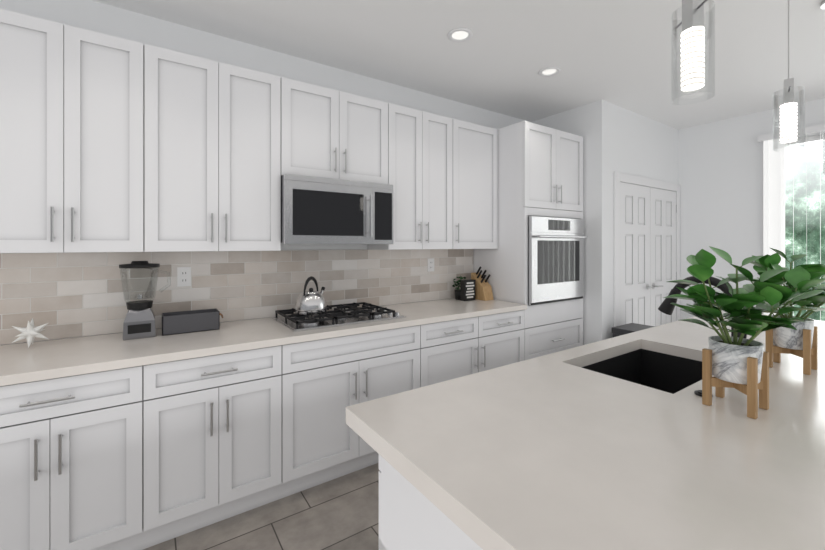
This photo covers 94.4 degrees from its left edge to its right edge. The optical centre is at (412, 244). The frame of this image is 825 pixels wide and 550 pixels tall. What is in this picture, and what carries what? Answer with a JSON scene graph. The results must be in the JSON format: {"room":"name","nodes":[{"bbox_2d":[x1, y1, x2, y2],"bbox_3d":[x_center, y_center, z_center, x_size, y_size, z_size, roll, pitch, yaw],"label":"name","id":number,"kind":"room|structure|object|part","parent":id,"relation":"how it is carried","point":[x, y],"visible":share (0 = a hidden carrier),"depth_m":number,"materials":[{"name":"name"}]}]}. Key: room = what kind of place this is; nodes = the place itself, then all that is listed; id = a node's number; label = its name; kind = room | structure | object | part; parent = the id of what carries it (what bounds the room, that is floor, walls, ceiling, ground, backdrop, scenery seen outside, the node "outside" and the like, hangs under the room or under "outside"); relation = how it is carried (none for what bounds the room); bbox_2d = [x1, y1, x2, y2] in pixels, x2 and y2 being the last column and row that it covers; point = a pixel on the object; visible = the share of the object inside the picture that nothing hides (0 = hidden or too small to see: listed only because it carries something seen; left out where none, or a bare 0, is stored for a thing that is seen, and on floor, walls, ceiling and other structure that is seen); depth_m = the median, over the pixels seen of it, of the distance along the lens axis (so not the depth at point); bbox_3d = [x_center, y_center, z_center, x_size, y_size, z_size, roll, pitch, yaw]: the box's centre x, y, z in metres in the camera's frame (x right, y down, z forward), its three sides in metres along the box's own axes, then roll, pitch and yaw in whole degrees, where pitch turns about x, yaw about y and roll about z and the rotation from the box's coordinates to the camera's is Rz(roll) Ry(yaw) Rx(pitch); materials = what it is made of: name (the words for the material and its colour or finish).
{"room":"kitchen","nodes":[
{"label":"kitchen","id":0,"kind":"room"},
{"bbox_2d":[143,463,379,549],"bbox_3d":[0.835,1.441,0.169,8.770,0.060,6.320,0,0,-34],"label":"floor","id":1,"kind":"structure","parent":0,"point":[340,513],"depth_m":1.93,"materials":[{"name":"tile"}]},
{"bbox_2d":[0,366,142,549],"bbox_3d":[-1.619,0.973,1.774,0.610,0.876,0.656,0,0,-34],"label":"base cabinet","id":2,"kind":"object","parent":1,"relation":"on","point":[71,462],"visible":0.94,"depth_m":1.58,"materials":[{"name":"white wood"}]},
{"bbox_2d":[143,345,281,548],"bbox_3d":[-1.116,0.973,2.118,0.610,0.876,0.656,0,0,-34],"label":"base cabinet","id":3,"kind":"object","parent":1,"relation":"on","point":[212,439],"visible":0.94,"depth_m":1.86,"materials":[{"name":"white wood"}]},
{"bbox_2d":[278,325,419,499],"bbox_3d":[-0.487,0.973,2.549,0.914,0.876,0.656,0,0,-34],"label":"base cabinet","id":4,"kind":"object","parent":1,"relation":"on","point":[326,382],"visible":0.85,"depth_m":2.23,"materials":[{"name":"white wood"}]},
{"bbox_2d":[0,298,526,385],"bbox_3d":[-1.309,0.515,1.987,5.023,0.038,0.638,0,0,-34],"label":"countertop","id":5,"kind":"structure","parent":4,"relation":"on","point":[39,360],"depth_m":1.93,"materials":[{"name":"stone"}]},
{"bbox_2d":[12,318,47,347],"bbox_3d":[-1.825,0.422,1.827,0.128,0.128,0.128,0,0,-34],"label":"decor","id":6,"kind":"object","parent":5,"relation":"on","point":[30,332],"visible":1,"depth_m":1.81,"materials":[{"name":"white ceramic"}]},
{"bbox_2d":[119,261,170,339],"bbox_3d":[-1.452,0.292,2.082,0.233,0.405,0.180,0,0,-34],"label":"blender","id":7,"kind":"object","parent":5,"relation":"on","point":[139,321],"visible":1,"depth_m":2.02,"materials":[{"name":"silver metal"}]},
{"bbox_2d":[162,308,222,335],"bbox_3d":[-1.266,0.443,2.212,0.308,0.104,0.135,0,0,-34],"label":"toaster","id":8,"kind":"object","parent":5,"relation":"on","point":[179,322],"visible":1,"depth_m":2.16,"materials":[{"name":"grey metal"}]},
{"bbox_2d":[271,302,405,331],"bbox_3d":[-0.493,0.466,2.571,0.760,0.058,0.485,0,0,-34],"label":"gas cooktop","id":9,"kind":"object","parent":5,"relation":"in","point":[341,315],"visible":0.92,"depth_m":2.45,"materials":[{"name":"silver metal"}]},
{"bbox_2d":[295,276,326,314],"bbox_3d":[-0.640,0.321,2.467,0.228,0.231,0.200,0,0,-34],"label":"kettle","id":10,"kind":"object","parent":9,"relation":"on","point":[310,302],"visible":1,"depth_m":2.39,"materials":[{"name":"silver metal"}]},
{"bbox_2d":[452,276,465,299],"bbox_3d":[0.433,0.388,3.450,0.157,0.214,0.150,0,0,-34],"label":"decor","id":11,"kind":"object","parent":5,"relation":"on","point":[457,292],"visible":0.71,"depth_m":3.42,"materials":[{"name":"black"}]},
{"bbox_2d":[460,279,475,300],"bbox_3d":[0.492,0.405,3.390,0.130,0.180,0.056,0,0,-34],"label":"decor","id":12,"kind":"object","parent":5,"relation":"on","point":[468,290],"visible":1,"depth_m":3.36,"materials":[{"name":"black"}]},
{"bbox_2d":[471,267,493,300],"bbox_3d":[0.631,0.348,3.458,0.105,0.294,0.180,0,0,-34],"label":"knife block","id":13,"kind":"object","parent":5,"relation":"on","point":[483,290],"visible":0.96,"depth_m":3.42,"materials":[{"name":"brown wood"}]},
{"bbox_2d":[379,455,482,549],"bbox_3d":[1.370,0.979,1.619,2.930,0.864,0.950,0,0,-34],"label":"kitchen island","id":14,"kind":"object","parent":1,"relation":"on","point":[411,517],"visible":0.06,"depth_m":1.04,"materials":[{"name":"white wood"}]},
{"bbox_2d":[346,311,824,549],"bbox_3d":[1.458,0.515,1.491,3.110,0.061,1.340,0,0,-34],"label":"island countertop","id":15,"kind":"structure","parent":14,"relation":"on","point":[562,450],"depth_m":0.91,"materials":[{"name":"stone"}]},
{"bbox_2d":[581,349,701,393],"bbox_3d":[1.032,0.668,1.636,0.714,0.242,0.444,0,0,-34],"label":"sink","id":16,"kind":"object","parent":15,"relation":"in","point":[672,374],"visible":0.04,"depth_m":1.90,"materials":[{"name":"black metal"}]},
{"bbox_2d":[658,276,746,337],"bbox_3d":[1.149,0.307,1.518,0.111,0.375,0.293,0,0,-34],"label":"faucet","id":17,"kind":"object","parent":15,"relation":"on","point":[666,307],"visible":0.31,"depth_m":1.54,"materials":[{"name":"black"}]},
{"bbox_3d":[0.957,0.490,1.258,0.048,0.010,0.048,0,0,-34],"label":"air switch button","id":18,"kind":"part","parent":15,"relation":"part of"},
{"bbox_2d":[702,348,768,418],"bbox_3d":[0.987,0.410,1.169,0.127,0.170,0.127,0,0,-34],"label":"plant stand","id":19,"kind":"object","parent":15,"relation":"on","point":[749,389],"visible":0.75,"depth_m":1.15,"materials":[{"name":"brown wood"}]},
{"bbox_2d":[708,336,763,384],"bbox_3d":[0.987,0.352,1.169,0.130,0.115,0.130,0,0,-34],"label":"plant pot","id":20,"kind":"object","parent":19,"relation":"in","point":[729,362],"visible":0.85,"depth_m":1.13,"materials":[{"name":"stone"}]},
{"bbox_2d":[663,246,824,345],"bbox_3d":[0.992,0.159,1.164,0.374,0.307,0.384,0,0,-34],"label":"plant","id":21,"kind":"object","parent":20,"relation":"on","point":[742,315],"visible":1,"depth_m":1.13,"materials":[{"name":"green plant"}]},
{"bbox_2d":[765,326,817,374],"bbox_3d":[1.520,0.410,1.534,0.127,0.170,0.127,0,0,-34],"label":"plant stand","id":22,"kind":"object","parent":15,"relation":"on","point":[808,354],"visible":0.75,"depth_m":1.51,"materials":[{"name":"brown wood"}]},
{"bbox_2d":[771,315,814,349],"bbox_3d":[1.520,0.352,1.534,0.130,0.115,0.130,0,0,-34],"label":"plant pot","id":23,"kind":"object","parent":22,"relation":"in","point":[787,338],"visible":0.67,"depth_m":1.49,"materials":[{"name":"stone"}]},
{"bbox_2d":[735,248,824,319],"bbox_3d":[1.534,0.162,1.528,0.353,0.300,0.397,0,0,-34],"label":"plant","id":24,"kind":"object","parent":23,"relation":"on","point":[767,262],"visible":0.5,"depth_m":1.50,"materials":[{"name":"green plant"}]},
{"bbox_2d":[419,317,478,387],"bbox_3d":[0.111,0.973,2.957,0.534,0.876,0.656,0,0,-34],"label":"base cabinet","id":25,"kind":"object","parent":1,"relation":"on","point":[449,350],"visible":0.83,"depth_m":2.71,"materials":[{"name":"white wood"}]},
{"bbox_2d":[477,310,524,371],"bbox_3d":[0.548,0.973,3.256,0.526,0.876,0.656,0,0,-34],"label":"base cabinet","id":26,"kind":"object","parent":1,"relation":"on","point":[501,339],"visible":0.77,"depth_m":3.02,"materials":[{"name":"white wood"}]},
{"bbox_2d":[473,121,582,359],"bbox_3d":[1.122,0.192,3.649,0.864,2.438,0.656,0,0,-34],"label":"tall cabinet","id":27,"kind":"object","parent":1,"relation":"on","point":[540,170],"visible":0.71,"depth_m":3.34,"materials":[{"name":"white wood"}]},
{"bbox_2d":[528,216,587,304],"bbox_3d":[1.305,0.136,3.366,0.756,0.740,0.090,0,0,-34],"label":"wall oven","id":28,"kind":"object","parent":27,"relation":"in","point":[555,259],"visible":0.98,"depth_m":3.33,"materials":[{"name":"silver metal"}]},
{"bbox_2d":[612,323,654,336],"bbox_3d":[2.056,1.083,3.460,0.372,0.655,0.318,0,0,-34],"label":"trash bin","id":29,"kind":"object","parent":1,"relation":"on","point":[620,330],"visible":0.17,"depth_m":3.46,"materials":[{"name":"grey metal"}]},
{"bbox_2d":[0,0,528,344],"bbox_3d":[-1.637,0.040,2.234,7.020,2.743,0.120,0,0,-34],"label":"wall","id":30,"kind":"structure","parent":0,"point":[96,16],"depth_m":2.52,"materials":[{"name":"white paint"}]},
{"bbox_2d":[0,9,143,252],"bbox_3d":[-1.702,-0.494,1.896,0.610,1.066,0.360,0,0,-34],"label":"upper cabinet","id":31,"kind":"object","parent":30,"relation":"attached to","point":[71,139],"visible":1,"depth_m":1.79,"materials":[{"name":"white wood"}]},
{"bbox_2d":[144,44,280,251],"bbox_3d":[-1.167,-0.494,2.261,0.686,1.066,0.360,0,0,-34],"label":"upper cabinet","id":32,"kind":"object","parent":30,"relation":"attached to","point":[212,155],"visible":1,"depth_m":2.12,"materials":[{"name":"white wood"}]},
{"bbox_2d":[0,249,472,344],"bbox_3d":[-1.492,0.268,2.254,5.023,0.455,0.010,0,0,-34],"label":"tile backsplash","id":33,"kind":"structure","parent":30,"relation":"attached to","point":[67,295],"depth_m":2.40,"materials":[{"name":"beige tile"}]},
{"bbox_2d":[177,267,190,286],"bbox_3d":[-1.384,0.196,2.317,0.072,0.116,0.007,0,0,-34],"label":"electrical outlet","id":34,"kind":"object","parent":33,"relation":"attached to","point":[183,276],"visible":1,"depth_m":2.31,"materials":[{"name":"white plastic"}]},
{"bbox_2d":[427,258,433,271],"bbox_3d":[0.163,0.181,3.375,0.072,0.116,0.007,0,0,-34],"label":"electrical outlet","id":35,"kind":"object","parent":33,"relation":"attached to","point":[430,264],"visible":1,"depth_m":3.37,"materials":[{"name":"white plastic"}]},
{"bbox_2d":[281,77,387,183],"bbox_3d":[-0.570,-0.726,2.670,0.762,0.603,0.360,0,0,-34],"label":"upper cabinet","id":36,"kind":"object","parent":30,"relation":"attached to","point":[331,133],"visible":0.88,"depth_m":2.53,"materials":[{"name":"white wood"}]},
{"bbox_2d":[281,174,392,243],"bbox_3d":[-0.545,-0.211,2.635,0.756,0.420,0.447,0,0,-34],"label":"over-the-range microwave","id":37,"kind":"object","parent":36,"relation":"attached to","point":[316,210],"visible":1,"depth_m":2.45,"materials":[{"name":"silver metal"}]},
{"bbox_2d":[367,103,452,249],"bbox_3d":[-0.004,-0.494,3.058,0.610,1.066,0.360,0,0,-34],"label":"upper cabinet","id":38,"kind":"object","parent":30,"relation":"attached to","point":[420,161],"visible":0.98,"depth_m":2.93,"materials":[{"name":"white wood"}]},
{"bbox_2d":[453,119,497,248],"bbox_3d":[0.465,-0.494,3.378,0.526,1.066,0.360,0,0,-34],"label":"upper cabinet","id":39,"kind":"object","parent":30,"relation":"attached to","point":[475,186],"visible":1,"depth_m":3.26,"materials":[{"name":"white wood"}]},
{"bbox_2d":[93,0,824,129],"bbox_3d":[0.835,-1.372,0.169,8.770,0.080,6.320,0,0,-34],"label":"ceiling","id":40,"kind":"structure","parent":0,"point":[618,53],"depth_m":2.56,"materials":[{"name":"white paint"}]},
{"bbox_2d":[448,28,472,41],"bbox_3d":[0.302,-1.327,2.428,0.160,0.009,0.160,0,0,-34],"label":"recessed light","id":41,"kind":"object","parent":40,"relation":"in","point":[460,34],"visible":1,"depth_m":2.42,"materials":[{"name":"white"}]},
{"bbox_2d":[539,67,559,76],"bbox_3d":[1.054,-1.327,2.941,0.160,0.009,0.160,0,0,-34],"label":"recessed light","id":42,"kind":"object","parent":40,"relation":"in","point":[548,71],"visible":0.96,"depth_m":2.94,"materials":[{"name":"white"}]},
{"bbox_2d":[671,0,714,104],"bbox_3d":[0.744,-0.859,1.015,0.110,0.944,0.117,0,0,-34],"label":"pendant light","id":43,"kind":"object","parent":40,"relation":"hanging from","point":[692,59],"visible":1,"depth_m":1.00,"materials":[{"name":"white glass"}]},
{"bbox_2d":[773,0,804,150],"bbox_3d":[1.522,-0.859,1.548,0.141,0.944,0.110,0,0,-34],"label":"pendant light","id":44,"kind":"object","parent":40,"relation":"hanging from","point":[788,122],"visible":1,"depth_m":1.53,"materials":[{"name":"white glass"}]},
{"bbox_2d":[821,0,824,174],"bbox_3d":[2.298,-0.859,2.078,0.129,0.944,0.110,0,0,-34],"label":"pendant light","id":45,"kind":"object","parent":40,"relation":"hanging from","point":[822,4],"visible":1,"depth_m":2.10,"materials":[{"name":"white glass"}]},
{"bbox_2d":[531,100,608,344],"bbox_3d":[1.533,0.040,3.923,0.120,2.743,0.910,0,0,-34],"label":"wall","id":46,"kind":"structure","parent":0,"point":[589,123],"depth_m":3.58,"materials":[{"name":"white paint"}]},
{"bbox_2d":[609,103,678,337],"bbox_3d":[2.478,0.040,4.091,1.630,2.743,0.120,0,0,-34],"label":"wall","id":47,"kind":"structure","parent":0,"point":[642,146],"depth_m":3.87,"materials":[{"name":"white paint"}]},
{"bbox_2d":[614,172,679,326],"bbox_3d":[2.499,0.361,4.021,1.425,2.100,0.020,0,0,-34],"label":"door frame","id":48,"kind":"structure","parent":47,"relation":"attached to","point":[619,177],"depth_m":3.66,"materials":[{"name":"white wood"}]},
{"bbox_2d":[620,182,675,325],"bbox_3d":[2.513,0.400,4.001,1.259,1.999,0.068,0,0,-34],"label":"pantry door","id":49,"kind":"structure","parent":47,"relation":"in","point":[647,243],"depth_m":3.97,"materials":[{"name":"white wood"}]},
{"bbox_2d":[679,98,824,319],"bbox_3d":[4.662,0.040,2.235,0.120,2.743,5.410,0,0,-34],"label":"wall","id":50,"kind":"structure","parent":0,"point":[720,172],"depth_m":4.07,"materials":[{"name":"white paint"}]},
{"bbox_2d":[762,132,822,313],"bbox_3d":[4.059,0.166,2.998,0.014,2.490,1.990,0,0,-34],"label":"door frame","id":51,"kind":"structure","parent":50,"relation":"attached to","point":[762,186],"depth_m":3.81,"materials":[{"name":"white wood"}]},
{"bbox_2d":[785,134,824,320],"bbox_3d":[4.114,0.201,3.036,0.080,2.420,1.850,0,0,-34],"label":"sliding door","id":52,"kind":"structure","parent":50,"relation":"in","point":[811,139],"depth_m":3.59,"materials":[{"name":"clear glass"}]},
{"bbox_2d":[758,124,824,320],"bbox_3d":[4.012,0.151,2.990,0.087,2.460,1.990,0,0,-34],"label":"vertical blinds","id":53,"kind":"object","parent":52,"relation":"attached to","point":[774,199],"visible":0.38,"depth_m":3.69,"materials":[{"name":"white plastic"}]},
{"label":"outside","id":54,"kind":"structure","parent":0,"visible":0},
{"bbox_2d":[785,141,824,320],"bbox_3d":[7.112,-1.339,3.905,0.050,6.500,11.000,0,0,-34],"label":"window","id":55,"kind":"structure","parent":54,"point":[807,188],"depth_m":5.70,"materials":[{"name":"clear glass"}]}
]}

